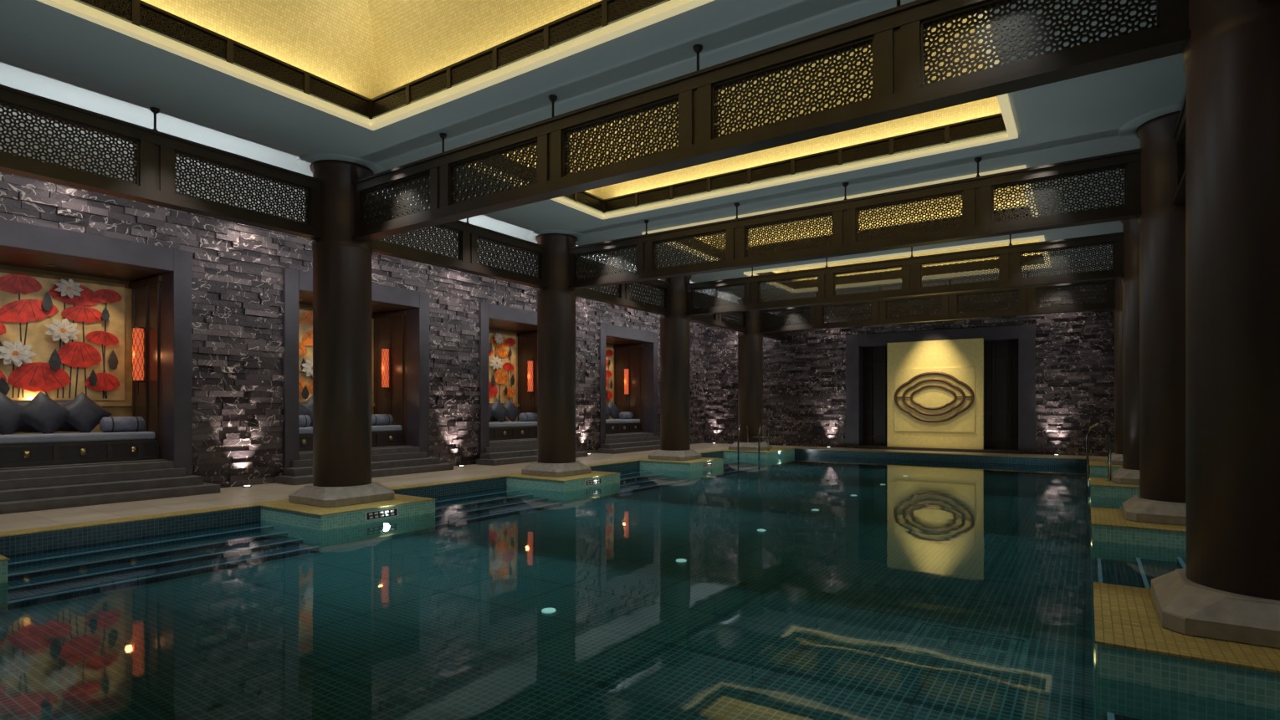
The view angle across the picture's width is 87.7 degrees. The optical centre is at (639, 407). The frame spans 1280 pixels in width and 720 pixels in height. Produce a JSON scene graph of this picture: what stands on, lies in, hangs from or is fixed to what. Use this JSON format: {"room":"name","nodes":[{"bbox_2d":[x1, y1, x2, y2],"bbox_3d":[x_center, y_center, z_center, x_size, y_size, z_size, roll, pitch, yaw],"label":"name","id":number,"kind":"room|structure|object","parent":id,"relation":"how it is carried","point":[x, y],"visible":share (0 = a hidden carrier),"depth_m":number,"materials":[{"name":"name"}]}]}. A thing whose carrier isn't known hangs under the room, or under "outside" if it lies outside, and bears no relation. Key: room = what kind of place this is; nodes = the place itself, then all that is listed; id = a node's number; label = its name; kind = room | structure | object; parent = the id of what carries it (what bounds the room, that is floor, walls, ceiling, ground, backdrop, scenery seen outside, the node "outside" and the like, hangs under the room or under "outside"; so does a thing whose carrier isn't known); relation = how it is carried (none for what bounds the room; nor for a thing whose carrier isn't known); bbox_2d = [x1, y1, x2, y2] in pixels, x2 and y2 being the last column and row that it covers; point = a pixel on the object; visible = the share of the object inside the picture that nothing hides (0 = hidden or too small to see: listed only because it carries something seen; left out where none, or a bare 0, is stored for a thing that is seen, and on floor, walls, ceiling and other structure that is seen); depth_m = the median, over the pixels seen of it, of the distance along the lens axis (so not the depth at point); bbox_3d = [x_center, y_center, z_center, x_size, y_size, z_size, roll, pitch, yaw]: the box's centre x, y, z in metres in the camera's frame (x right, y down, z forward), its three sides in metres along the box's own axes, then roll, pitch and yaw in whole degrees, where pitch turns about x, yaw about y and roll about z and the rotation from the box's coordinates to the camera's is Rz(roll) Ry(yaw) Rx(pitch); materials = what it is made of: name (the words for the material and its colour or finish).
{"room":"spa","nodes":[
{"label":"spa","id":0,"kind":"room"},
{"bbox_2d":[310,159,373,486],"bbox_3d":[-4.423,-1.185,9.912,0.860,4.690,0.860,0,0,34],"label":"shaft","id":1,"kind":"object","parent":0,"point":[341,263],"visible":0.88,"depth_m":9.57,"materials":[{"name":"paint"}]},
{"bbox_2d":[0,151,705,488],"bbox_3d":[-4.963,-1.075,15.142,0.270,4.950,26.600,0,0,34],"label":"wall","id":2,"kind":"structure","parent":0,"point":[238,411],"depth_m":12.09,"materials":[{"name":"stone"}]},
{"bbox_2d":[0,443,1106,532],"bbox_3d":[2.167,1.775,10.531,17.450,0.750,26.900,0,0,34],"label":"floor","id":3,"kind":"structure","parent":0,"point":[268,492],"depth_m":10.56,"materials":[{"name":"stone"}]},
{"bbox_2d":[0,218,191,476],"bbox_3d":[-9.136,-0.600,10.259,1.790,4.000,3.280,0,0,34],"label":"alcove","id":4,"kind":"object","parent":3,"relation":"on","point":[156,280],"visible":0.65,"depth_m":10.99,"materials":[{"name":"stone"}]},
{"bbox_2d":[0,268,124,400],"bbox_3d":[-9.701,-1.140,10.639,0.208,2.040,2.500,0,0,34],"label":"painting","id":5,"kind":"object","parent":4,"relation":"in","point":[62,338],"visible":1,"depth_m":10.95,"materials":[{"name":"multicoloured paint"}]},
{"bbox_2d":[0,391,158,468],"bbox_3d":[-9.256,0.308,10.340,1.141,1.123,2.660,0,0,34],"label":"daybed","id":6,"kind":"object","parent":4,"relation":"in","point":[121,438],"visible":1,"depth_m":10.37,"materials":[{"name":"grey fabric"}]},
{"bbox_2d":[131,322,146,394],"bbox_3d":[-8.575,-0.835,11.407,0.180,1.230,0.210,0,0,34],"label":"wall lantern","id":7,"kind":"object","parent":4,"relation":"attached to","point":[139,334],"visible":1,"depth_m":11.34,"materials":[{"name":"brown metal"}]},
{"bbox_2d":[0,460,220,514],"bbox_3d":[-8.231,1.143,9.651,0.870,0.514,3.600,0,0,34],"label":"steps","id":8,"kind":"structure","parent":3,"relation":"on","point":[32,489],"depth_m":9.80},
{"bbox_2d":[281,267,429,476],"bbox_3d":[-6.442,-0.600,14.268,1.790,4.000,3.280,0,0,34],"label":"alcove","id":9,"kind":"object","parent":3,"relation":"on","point":[400,317],"visible":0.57,"depth_m":14.98,"materials":[{"name":"wood"}]},
{"bbox_2d":[299,307,312,401],"bbox_3d":[-7.007,-1.140,14.648,0.208,2.040,2.500,0,0,34],"label":"painting","id":10,"kind":"object","parent":9,"relation":"in","point":[305,314],"visible":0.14,"depth_m":14.40,"materials":[{"name":"multicoloured paint"}]},
{"bbox_2d":[299,395,404,451],"bbox_3d":[-6.562,0.308,14.349,1.141,1.123,2.660,0,0,34],"label":"daybed","id":11,"kind":"object","parent":9,"relation":"in","point":[383,434],"visible":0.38,"depth_m":14.57,"materials":[{"name":"grey fabric"}]},
{"bbox_2d":[381,344,389,398],"bbox_3d":[-5.882,-0.835,15.416,0.180,1.230,0.210,0,0,34],"label":"wall lantern","id":12,"kind":"object","parent":9,"relation":"attached to","point":[385,351],"visible":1,"depth_m":15.34,"materials":[{"name":"brown metal"}]},
{"bbox_2d":[276,446,453,485],"bbox_3d":[-5.537,1.143,13.660,0.870,0.514,3.600,0,0,34],"label":"steps","id":13,"kind":"structure","parent":3,"relation":"on","point":[406,460],"depth_m":13.93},
{"bbox_2d":[477,302,537,459],"bbox_3d":[-3.748,-0.600,18.277,1.790,4.000,3.280,0,0,34],"label":"alcove","id":14,"kind":"object","parent":3,"relation":"on","point":[491,317],"visible":0.33,"depth_m":17.78,"materials":[{"name":"wood"}]},
{"bbox_2d":[489,331,516,403],"bbox_3d":[-4.313,-1.140,18.657,0.208,2.040,2.500,0,0,34],"label":"painting","id":15,"kind":"object","parent":14,"relation":"in","point":[502,345],"visible":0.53,"depth_m":19.26,"materials":[{"name":"multicoloured paint"}]},
{"bbox_2d":[489,399,537,440],"bbox_3d":[-3.868,0.308,18.358,1.141,1.123,2.660,0,0,34],"label":"daybed","id":16,"kind":"object","parent":14,"relation":"in","point":[526,428],"visible":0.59,"depth_m":18.34,"materials":[{"name":"grey fabric"}]},
{"bbox_2d":[476,439,588,465],"bbox_3d":[-2.843,1.143,17.669,0.870,0.514,3.600,0,0,34],"label":"steps","id":17,"kind":"structure","parent":3,"relation":"on","point":[504,453],"depth_m":16.90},
{"bbox_2d":[597,322,657,448],"bbox_3d":[-1.032,-0.600,22.320,1.790,4.000,3.280,0,0,34],"label":"alcove","id":18,"kind":"object","parent":3,"relation":"on","point":[637,349],"visible":0.47,"depth_m":23.09,"materials":[{"name":"stone"}]},
{"bbox_2d":[605,346,613,404],"bbox_3d":[-1.597,-1.140,22.699,0.208,2.040,2.500,0,0,34],"label":"painting","id":19,"kind":"object","parent":18,"relation":"in","point":[609,350],"visible":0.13,"depth_m":23.55,"materials":[{"name":"multicoloured paint"}]},
{"bbox_2d":[605,399,641,434],"bbox_3d":[-1.152,0.308,22.400,1.141,1.123,2.660,0,0,34],"label":"daybed","id":20,"kind":"object","parent":18,"relation":"in","point":[625,424],"visible":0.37,"depth_m":22.56,"materials":[{"name":"grey fabric"}]},
{"bbox_2d":[597,433,660,454],"bbox_3d":[-0.127,1.143,21.712,0.870,0.514,3.600,0,0,34],"label":"steps","id":21,"kind":"structure","parent":3,"relation":"on","point":[622,443],"depth_m":21.25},
{"bbox_2d":[0,446,1279,719],"bbox_3d":[2.000,1.653,10.282,11.950,0.534,24.501,0,0,34],"label":"swimming pool","id":22,"kind":"object","parent":3,"relation":"in","point":[870,605],"visible":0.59,"depth_m":6.01,"materials":[{"name":"tile"}]},
{"bbox_2d":[288,481,394,507],"bbox_3d":[-4.423,1.263,9.912,1.120,0.246,1.120,0,0,34],"label":"plinth","id":23,"kind":"object","parent":22,"relation":"on","point":[325,497],"visible":0.93,"depth_m":9.51,"materials":[{"name":"stone"}]},
{"bbox_2d":[364,507,398,521],"bbox_3d":[-3.608,1.495,9.316,0.019,0.120,0.520,0,0,34],"label":"marker sign","id":24,"kind":"object","parent":22,"relation":"attached to","point":[388,513],"visible":1,"depth_m":9.30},
{"bbox_2d":[521,460,591,477],"bbox_3d":[-1.741,1.263,13.905,1.120,0.246,1.120,0,0,34],"label":"plinth","id":25,"kind":"object","parent":22,"relation":"on","point":[556,470],"visible":0.91,"depth_m":13.48,"materials":[{"name":"stone"}]},
{"bbox_2d":[535,233,577,463],"bbox_3d":[-1.741,-1.185,13.905,0.860,4.690,0.860,0,0,34],"label":"column","id":26,"kind":"structure","parent":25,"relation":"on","point":[555,303],"depth_m":13.54,"materials":[{"name":"paint"}]},
{"bbox_2d":[648,449,701,460],"bbox_3d":[0.942,1.263,17.897,1.120,0.246,1.120,0,0,34],"label":"plinth","id":27,"kind":"object","parent":22,"relation":"on","point":[658,454],"visible":0.91,"depth_m":17.47,"materials":[{"name":"stone"}]},
{"bbox_2d":[659,275,691,450],"bbox_3d":[0.942,-1.185,17.897,0.860,4.690,0.860,0,0,34],"label":"column","id":28,"kind":"structure","parent":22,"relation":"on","point":[674,328],"depth_m":17.55,"materials":[{"name":"paint"}]},
{"bbox_2d":[728,441,772,450],"bbox_3d":[3.625,1.263,21.889,1.120,0.246,1.120,0,0,34],"label":"plinth","id":29,"kind":"object","parent":22,"relation":"on","point":[743,446],"visible":0.83,"depth_m":21.45,"materials":[{"name":"stone"}]},
{"bbox_2d":[737,298,762,442],"bbox_3d":[3.625,-1.185,21.889,0.860,4.690,0.860,0,0,34],"label":"shaft","id":30,"kind":"object","parent":22,"relation":"on","point":[750,343],"visible":0.72,"depth_m":21.53,"materials":[{"name":"paint"}]},
{"bbox_2d":[502,455,1128,504],"bbox_3d":[1.916,1.600,10.158,11.350,0.001,24.200,0,0,34],"label":"pool edge","id":31,"kind":"object","parent":22,"relation":"in","point":[1030,481],"visible":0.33,"depth_m":15.07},
{"bbox_2d":[1085,422,1112,504],"bbox_3d":[8.854,1.075,12.845,0.430,1.551,0.698,0,0,34],"label":"grab rail","id":32,"kind":"object","parent":22,"relation":"on","point":[1091,427],"visible":0.84,"depth_m":12.68,"materials":[{"name":"silver metal"}]},
{"bbox_2d":[1113,278,1122,454],"bbox_3d":[12.049,-1.185,16.228,0.860,4.690,0.860,0,0,34],"label":"shaft","id":33,"kind":"object","parent":22,"relation":"on","point":[1118,311],"visible":0.16,"depth_m":16.21,"materials":[{"name":"paint"}]},
{"bbox_2d":[1111,467,1139,485],"bbox_3d":[9.367,1.263,12.236,1.120,0.246,1.120,0,0,34],"label":"plinth","id":34,"kind":"object","parent":22,"relation":"on","point":[1121,476],"visible":0.44,"depth_m":12.02,"materials":[{"name":"stone"}]},
{"bbox_2d":[1121,218,1139,470],"bbox_3d":[9.367,-1.185,12.236,0.860,4.690,0.860,0,0,34],"label":"shaft","id":35,"kind":"object","parent":22,"relation":"on","point":[1130,282],"visible":0.29,"depth_m":12.16,"materials":[{"name":"paint"}]},
{"bbox_2d":[1122,494,1185,526],"bbox_3d":[6.684,1.263,8.243,1.120,0.246,1.120,0,0,34],"label":"plinth","id":36,"kind":"object","parent":22,"relation":"on","point":[1136,509],"visible":0.49,"depth_m":7.98,"materials":[{"name":"stone"}]},
{"bbox_2d":[1136,110,1185,503],"bbox_3d":[6.684,-1.185,8.243,0.860,4.690,0.860,0,0,34],"label":"shaft","id":37,"kind":"object","parent":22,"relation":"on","point":[1161,224],"visible":0.47,"depth_m":8.06,"materials":[{"name":"paint"}]},
{"bbox_2d":[1151,568,1279,649],"bbox_3d":[4.001,1.263,4.251,1.120,0.246,1.120,0,0,34],"label":"plinth","id":38,"kind":"object","parent":22,"relation":"on","point":[1185,606],"visible":0.87,"depth_m":4.01,"materials":[{"name":"stone"}]},
{"bbox_2d":[0,0,1185,317],"bbox_3d":[2.139,-3.560,10.490,17.250,0.080,26.800,0,0,34],"label":"ceiling","id":39,"kind":"structure","parent":0,"point":[47,51],"depth_m":7.88,"materials":[{"name":"paint"}]},
{"bbox_2d":[0,84,322,239],"bbox_3d":[-5.765,-2.990,7.916,0.210,1.120,4.090,0,0,34],"label":"lattice beam","id":40,"kind":"object","parent":39,"relation":"attached to","point":[156,151],"visible":0.99,"depth_m":7.85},
{"bbox_2d":[0,103,136,184],"bbox_3d":[-6.335,-2.840,7.067,0.016,0.540,1.715,0,0,34],"label":"lattice screen","id":41,"kind":"object","parent":40,"relation":"attached to","point":[7,112],"depth_m":7.22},
{"bbox_2d":[174,153,307,224],"bbox_3d":[-5.195,-2.840,8.765,0.016,0.540,1.715,0,0,34],"label":"lattice screen","id":42,"kind":"object","parent":40,"relation":"attached to","point":[296,210],"depth_m":8.69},
{"bbox_2d":[36,0,714,130],"bbox_3d":[-1.547,-4.360,5.094,7.230,1.720,3.970,0,0,34],"label":"ceiling","id":43,"kind":"structure","parent":39,"relation":"attached to","point":[371,58],"depth_m":7.50,"materials":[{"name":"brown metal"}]},
{"bbox_2d":[79,0,131,20],"bbox_3d":[-4.966,-3.690,5.905,0.018,0.189,0.799,0,0,34],"label":"ceiling vent","id":44,"kind":"object","parent":43,"relation":"in","point":[122,8],"depth_m":6.11,"materials":[{"name":"brown wood"}]},
{"bbox_2d":[139,5,225,59],"bbox_3d":[-4.507,-3.690,6.587,0.018,0.189,0.799,0,0,34],"label":"ceiling vent","id":45,"kind":"object","parent":43,"relation":"in","point":[153,18],"depth_m":6.57,"materials":[{"name":"brown wood"}]},
{"bbox_2d":[233,45,303,90],"bbox_3d":[-4.048,-3.690,7.270,0.018,0.189,0.799,0,0,34],"label":"ceiling vent","id":46,"kind":"object","parent":43,"relation":"in","point":[246,57],"depth_m":7.25,"materials":[{"name":"brown wood"}]},
{"bbox_2d":[309,77,368,117],"bbox_3d":[-3.590,-3.690,7.953,0.018,0.189,0.799,0,0,34],"label":"ceiling vent","id":47,"kind":"object","parent":43,"relation":"in","point":[320,88],"depth_m":7.93,"materials":[{"name":"brown wood"}]},
{"bbox_2d":[373,89,405,117],"bbox_3d":[-3.037,-3.690,8.095,0.702,0.189,0.018,0,0,34],"label":"ceiling vent","id":48,"kind":"object","parent":43,"relation":"in","point":[394,99],"depth_m":8.09,"materials":[{"name":"brown wood"}]},
{"bbox_2d":[409,71,446,102],"bbox_3d":[-2.433,-3.690,7.689,0.702,0.189,0.018,0,0,34],"label":"ceiling vent","id":49,"kind":"object","parent":43,"relation":"in","point":[437,81],"depth_m":7.69,"materials":[{"name":"brown wood"}]},
{"bbox_2d":[451,52,492,85],"bbox_3d":[-1.829,-3.690,7.283,0.702,0.189,0.018,0,0,34],"label":"ceiling vent","id":50,"kind":"object","parent":43,"relation":"in","point":[482,63],"depth_m":7.27,"materials":[{"name":"brown wood"}]},
{"bbox_2d":[497,30,543,66],"bbox_3d":[-1.225,-3.690,6.877,0.702,0.189,0.018,0,0,34],"label":"ceiling vent","id":51,"kind":"object","parent":43,"relation":"in","point":[530,43],"depth_m":6.87,"materials":[{"name":"brown wood"}]},
{"bbox_2d":[549,6,601,46],"bbox_3d":[-0.621,-3.690,6.471,0.702,0.189,0.018,0,0,34],"label":"ceiling vent","id":52,"kind":"object","parent":43,"relation":"in","point":[587,19],"depth_m":6.47,"materials":[{"name":"brown wood"}]},
{"bbox_2d":[608,0,664,22],"bbox_3d":[-0.017,-3.690,6.066,0.702,0.189,0.018,0,0,34],"label":"ceiling vent","id":53,"kind":"object","parent":43,"relation":"in","point":[617,9],"depth_m":6.13,"materials":[{"name":"brown wood"}]},
{"bbox_2d":[371,198,547,288],"bbox_3d":[-3.082,-2.990,11.908,0.210,1.120,4.090,0,0,34],"label":"lattice beam","id":54,"kind":"object","parent":39,"relation":"attached to","point":[469,233],"visible":0.66,"depth_m":11.91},
{"bbox_2d":[377,209,459,260],"bbox_3d":[-3.652,-2.840,11.060,0.016,0.540,1.715,0,0,34],"label":"lattice screen","id":55,"kind":"object","parent":54,"relation":"attached to","point":[413,243],"depth_m":11.25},
{"bbox_2d":[477,237,538,278],"bbox_3d":[-2.512,-2.840,12.757,0.016,0.540,1.715,0,0,34],"label":"lattice screen","id":56,"kind":"object","parent":54,"relation":"attached to","point":[520,252],"depth_m":12.72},
{"bbox_2d":[575,257,670,315],"bbox_3d":[-0.399,-2.990,15.901,0.210,1.120,4.090,0,0,34],"label":"lattice beam","id":57,"kind":"object","parent":39,"relation":"attached to","point":[623,299],"visible":0.45,"depth_m":15.94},
{"bbox_2d":[629,281,664,307],"bbox_3d":[0.171,-2.840,16.749,0.016,0.540,1.715,0,0,34],"label":"lattice screen","id":58,"kind":"object","parent":57,"relation":"in","point":[642,291],"depth_m":16.75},
{"bbox_2d":[690,288,747,332],"bbox_3d":[2.283,-2.990,19.893,0.210,1.120,4.090,0,0,34],"label":"lattice beam","id":59,"kind":"object","parent":39,"relation":"attached to","point":[716,322],"visible":0.28,"depth_m":19.92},
{"bbox_2d":[468,10,1018,220],"bbox_3d":[1.136,-4.360,9.086,7.230,1.720,3.970,0,0,34],"label":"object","id":60,"kind":"structure","parent":39,"relation":"attached to","point":[991,115],"depth_m":10.18,"materials":[{"name":"brown metal"}]},
{"bbox_2d":[509,164,536,181],"bbox_3d":[-1.824,-3.690,10.580,0.018,0.189,0.799,0,0,34],"label":"ceiling vent","id":61,"kind":"object","parent":60,"relation":"in","point":[514,165],"depth_m":10.52,"materials":[{"name":"brown wood"}]},
{"bbox_2d":[577,192,602,211],"bbox_3d":[-0.907,-3.690,11.945,0.018,0.189,0.799,0,0,34],"label":"ceiling vent","id":62,"kind":"object","parent":60,"relation":"in","point":[586,198],"depth_m":11.95,"materials":[{"name":"brown wood"}]},
{"bbox_2d":[605,195,634,211],"bbox_3d":[-0.355,-3.690,12.088,0.702,0.189,0.018,0,0,34],"label":"ceiling vent","id":63,"kind":"object","parent":60,"relation":"in","point":[621,202],"depth_m":12.09,"materials":[{"name":"brown wood"}]},
{"bbox_2d":[638,188,669,204],"bbox_3d":[0.249,-3.690,11.682,0.702,0.189,0.018,0,0,34],"label":"ceiling vent","id":64,"kind":"object","parent":60,"relation":"in","point":[655,194],"depth_m":11.68,"materials":[{"name":"brown wood"}]},
{"bbox_2d":[673,179,706,198],"bbox_3d":[0.854,-3.690,11.276,0.702,0.189,0.018,0,0,34],"label":"ceiling vent","id":65,"kind":"object","parent":60,"relation":"in","point":[693,186],"depth_m":11.27,"materials":[{"name":"brown wood"}]},
{"bbox_2d":[711,171,747,189],"bbox_3d":[1.458,-3.690,10.870,0.702,0.189,0.018,0,0,34],"label":"ceiling vent","id":66,"kind":"object","parent":60,"relation":"in","point":[732,178],"depth_m":10.87,"materials":[{"name":"brown wood"}]},
{"bbox_2d":[751,162,790,181],"bbox_3d":[2.062,-3.690,10.464,0.702,0.189,0.018,0,0,34],"label":"ceiling vent","id":67,"kind":"object","parent":60,"relation":"in","point":[775,169],"depth_m":10.46,"materials":[{"name":"brown wood"}]},
{"bbox_2d":[794,152,838,173],"bbox_3d":[2.666,-3.690,10.058,0.702,0.189,0.018,0,0,34],"label":"ceiling vent","id":68,"kind":"object","parent":60,"relation":"in","point":[820,160],"depth_m":10.06,"materials":[{"name":"brown wood"}]},
{"bbox_2d":[842,141,889,163],"bbox_3d":[3.270,-3.690,9.652,0.702,0.189,0.018,0,0,34],"label":"ceiling vent","id":69,"kind":"object","parent":60,"relation":"in","point":[872,149],"depth_m":9.65,"materials":[{"name":"wood"}]},
{"bbox_2d":[893,129,944,153],"bbox_3d":[3.874,-3.690,9.246,0.702,0.189,0.018,0,0,34],"label":"ceiling vent","id":70,"kind":"object","parent":60,"relation":"in","point":[926,137],"depth_m":9.24,"materials":[{"name":"wood"}]},
{"bbox_2d":[949,117,1005,141],"bbox_3d":[4.478,-3.690,8.840,0.702,0.189,0.018,0,0,34],"label":"ceiling vent","id":71,"kind":"object","parent":60,"relation":"in","point":[983,125],"depth_m":8.84,"materials":[{"name":"wood"}]},
{"bbox_2d":[351,0,1190,241],"bbox_3d":[-0.211,-2.990,7.082,9.430,1.120,0.210,0,0,34],"label":"lattice beam","id":72,"kind":"object","parent":39,"relation":"attached to","point":[896,34],"visible":0.98,"depth_m":6.07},
{"bbox_2d":[364,173,430,226],"bbox_3d":[-3.342,-2.840,9.185,1.580,0.540,0.016,0,0,34],"label":"lattice screen","id":73,"kind":"object","parent":72,"relation":"attached to","point":[413,183],"depth_m":9.17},
{"bbox_2d":[452,141,537,204],"bbox_3d":[-1.777,-2.840,8.133,1.580,0.540,0.016,0,0,34],"label":"lattice screen","id":74,"kind":"object","parent":72,"relation":"attached to","point":[473,168],"depth_m":8.11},
{"bbox_2d":[565,99,678,175],"bbox_3d":[-0.211,-2.840,7.082,1.580,0.540,0.016,0,0,34],"label":"lattice screen","id":75,"kind":"object","parent":72,"relation":"attached to","point":[591,133],"depth_m":7.05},
{"bbox_2d":[715,41,872,138],"bbox_3d":[1.354,-2.840,6.030,1.580,0.540,0.016,0,0,34],"label":"lattice screen","id":76,"kind":"object","parent":72,"relation":"attached to","point":[725,97],"depth_m":5.99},
{"bbox_2d":[923,0,1156,85],"bbox_3d":[2.920,-2.840,4.978,1.580,0.540,0.016,0,0,34],"label":"lattice screen","id":77,"kind":"object","parent":72,"relation":"attached to","point":[1139,4],"depth_m":5.01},
{"bbox_2d":[642,164,1038,261],"bbox_3d":[3.818,-4.360,13.078,7.230,1.720,3.970,0,0,34],"label":"ceiling","id":78,"kind":"structure","parent":39,"relation":"attached to","point":[1019,167],"depth_m":13.35,"materials":[{"name":"brown metal"}]},
{"bbox_2d":[876,225,910,239],"bbox_3d":[5.348,-3.690,14.050,0.702,0.189,0.018,0,0,34],"label":"ceiling vent","id":79,"kind":"object","parent":78,"relation":"in","point":[888,227],"depth_m":14.07,"materials":[{"name":"wood"}]},
{"bbox_2d":[913,220,947,233],"bbox_3d":[5.952,-3.690,13.644,0.702,0.189,0.018,0,0,34],"label":"ceiling vent","id":80,"kind":"object","parent":78,"relation":"in","point":[936,221],"depth_m":13.65,"materials":[{"name":"wood"}]},
{"bbox_2d":[993,208,1030,222],"bbox_3d":[7.161,-3.690,12.833,0.702,0.189,0.018,0,0,34],"label":"ceiling vent","id":81,"kind":"object","parent":78,"relation":"in","point":[1017,216],"depth_m":12.84,"materials":[{"name":"wood"}]},
{"bbox_2d":[567,148,1141,290],"bbox_3d":[2.472,-2.990,11.074,9.430,1.120,0.210,0,0,34],"label":"lattice beam","id":82,"kind":"object","parent":39,"relation":"attached to","point":[977,192],"visible":0.99,"depth_m":10.19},
{"bbox_2d":[577,245,636,280],"bbox_3d":[-0.659,-2.840,13.178,1.580,0.540,0.016,0,0,34],"label":"lattice screen","id":83,"kind":"object","parent":82,"relation":"attached to","point":[628,253],"depth_m":13.17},
{"bbox_2d":[655,231,725,269],"bbox_3d":[0.906,-2.840,12.126,1.580,0.540,0.016,0,0,34],"label":"lattice screen","id":84,"kind":"object","parent":82,"relation":"attached to","point":[683,254],"depth_m":12.11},
{"bbox_2d":[747,215,832,256],"bbox_3d":[2.472,-2.840,11.074,1.580,0.540,0.016,0,0,34],"label":"lattice screen","id":85,"kind":"object","parent":82,"relation":"attached to","point":[824,219],"depth_m":11.05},
{"bbox_2d":[858,193,962,241],"bbox_3d":[4.037,-2.840,10.022,1.580,0.540,0.016,0,0,34],"label":"lattice screen","id":86,"kind":"object","parent":82,"relation":"attached to","point":[867,212],"depth_m":9.99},
{"bbox_2d":[993,166,1124,222],"bbox_3d":[5.602,-2.840,8.970,1.580,0.540,0.016,0,0,34],"label":"lattice screen","id":87,"kind":"object","parent":82,"relation":"attached to","point":[1098,186],"depth_m":8.93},
{"bbox_2d":[743,235,1051,292],"bbox_3d":[6.501,-4.360,17.071,7.230,1.720,3.970,0,0,34],"label":"ceiling","id":88,"kind":"structure","parent":39,"relation":"attached to","point":[1037,238],"depth_m":17.40,"materials":[{"name":"brown metal"}]},
{"bbox_2d":[685,231,1124,316],"bbox_3d":[5.154,-2.990,15.066,9.430,1.120,0.210,0,0,34],"label":"lattice beam","id":89,"kind":"object","parent":39,"relation":"attached to","point":[1010,257],"visible":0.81,"depth_m":14.42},
{"bbox_2d":[759,276,818,302],"bbox_3d":[3.589,-2.840,16.118,1.580,0.540,0.016,0,0,34],"label":"lattice screen","id":90,"kind":"object","parent":89,"relation":"in","point":[785,284],"depth_m":16.10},
{"bbox_2d":[834,266,901,295],"bbox_3d":[5.154,-2.840,15.066,1.580,0.540,0.016,0,0,34],"label":"lattice screen","id":91,"kind":"object","parent":89,"relation":"attached to","point":[887,277],"depth_m":15.05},
{"bbox_2d":[921,256,998,287],"bbox_3d":[6.720,-2.840,14.014,1.580,0.540,0.016,0,0,34],"label":"lattice screen","id":92,"kind":"object","parent":89,"relation":"attached to","point":[954,270],"depth_m":14.00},
{"bbox_2d":[1021,243,1112,277],"bbox_3d":[8.285,-2.840,12.962,1.580,0.540,0.016,0,0,34],"label":"lattice screen","id":93,"kind":"object","parent":89,"relation":"attached to","point":[1065,249],"depth_m":12.94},
{"bbox_2d":[759,271,1115,332],"bbox_3d":[7.837,-2.990,19.059,9.430,1.120,0.210,0,0,34],"label":"lattice beam","id":94,"kind":"object","parent":39,"relation":"attached to","point":[1027,295],"visible":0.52,"depth_m":18.50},
{"bbox_2d":[766,308,810,327],"bbox_3d":[4.706,-2.840,21.162,1.580,0.540,0.016,0,0,34],"label":"lattice screen","id":95,"kind":"object","parent":94,"relation":"in","point":[792,315],"depth_m":21.15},
{"bbox_2d":[823,302,872,322],"bbox_3d":[6.272,-2.840,20.111,1.580,0.540,0.016,0,0,34],"label":"lattice screen","id":96,"kind":"object","parent":94,"relation":"in","point":[836,309],"depth_m":20.10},
{"bbox_2d":[886,296,942,318],"bbox_3d":[7.837,-2.840,19.059,1.580,0.540,0.016,0,0,34],"label":"lattice screen","id":97,"kind":"object","parent":94,"relation":"in","point":[938,298],"depth_m":19.03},
{"bbox_2d":[957,290,1018,313],"bbox_3d":[9.402,-2.840,18.007,1.580,0.540,0.016,0,0,34],"label":"lattice screen","id":98,"kind":"object","parent":94,"relation":"in","point":[986,307],"depth_m":17.99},
{"bbox_2d":[1036,282,1106,307],"bbox_3d":[10.968,-2.840,16.955,1.580,0.540,0.016,0,0,34],"label":"lattice screen","id":99,"kind":"object","parent":94,"relation":"in","point":[1085,292],"depth_m":16.93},
{"bbox_2d":[1172,97,1185,204],"bbox_3d":[5.343,-2.990,6.247,0.210,1.120,4.090,0,0,34],"label":"lattice beam","id":100,"kind":"object","parent":39,"relation":"attached to","point":[1179,134],"visible":0.07,"depth_m":7.75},
{"bbox_2d":[692,284,744,308],"bbox_3d":[2.024,-2.840,17.170,1.580,0.540,0.016,0,0,34],"label":"lattice screen","id":101,"kind":"object","parent":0,"point":[712,291],"depth_m":17.15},
{"bbox_2d":[702,283,1114,456],"bbox_3d":[9.538,-1.075,21.500,16.850,4.950,0.270,0,0,34],"label":"wall","id":102,"kind":"structure","parent":0,"point":[804,373],"depth_m":23.02,"materials":[{"name":"stone"}]},
{"bbox_2d":[853,340,1023,454],"bbox_3d":[9.579,-0.540,21.605,5.640,3.880,0.850,0,0,34],"label":"back alcove lining","id":103,"kind":"object","parent":102,"relation":"in","point":[1000,358],"visible":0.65,"depth_m":21.02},
{"bbox_2d":[887,337,983,450],"bbox_3d":[9.442,-0.415,21.402,2.860,3.450,0.180,0,0,34],"label":"panel","id":104,"kind":"object","parent":103,"relation":"attached to","point":[963,359],"visible":1,"depth_m":21.28,"materials":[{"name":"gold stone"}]},
{"bbox_2d":[894,372,974,423],"bbox_3d":[9.365,-0.320,21.288,2.390,1.630,0.090,0,0,34],"label":"wall sculpture","id":105,"kind":"object","parent":104,"relation":"attached to","point":[954,378],"visible":1,"depth_m":21.23,"materials":[{"name":"brown metal"}]},
{"bbox_2d":[845,323,1035,454],"bbox_3d":[9.595,-0.540,21.630,5.640,3.880,0.590,0,0,34],"label":"surround","id":106,"kind":"object","parent":102,"relation":"attached to","point":[1025,335],"depth_m":20.97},
{"bbox_2d":[1182,0,1279,600],"bbox_3d":[4.001,-1.185,4.251,0.860,4.690,0.860,0,0,34],"label":"shaft","id":107,"kind":"object","parent":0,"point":[1231,54],"visible":0.95,"depth_m":4.08,"materials":[{"name":"paint"}]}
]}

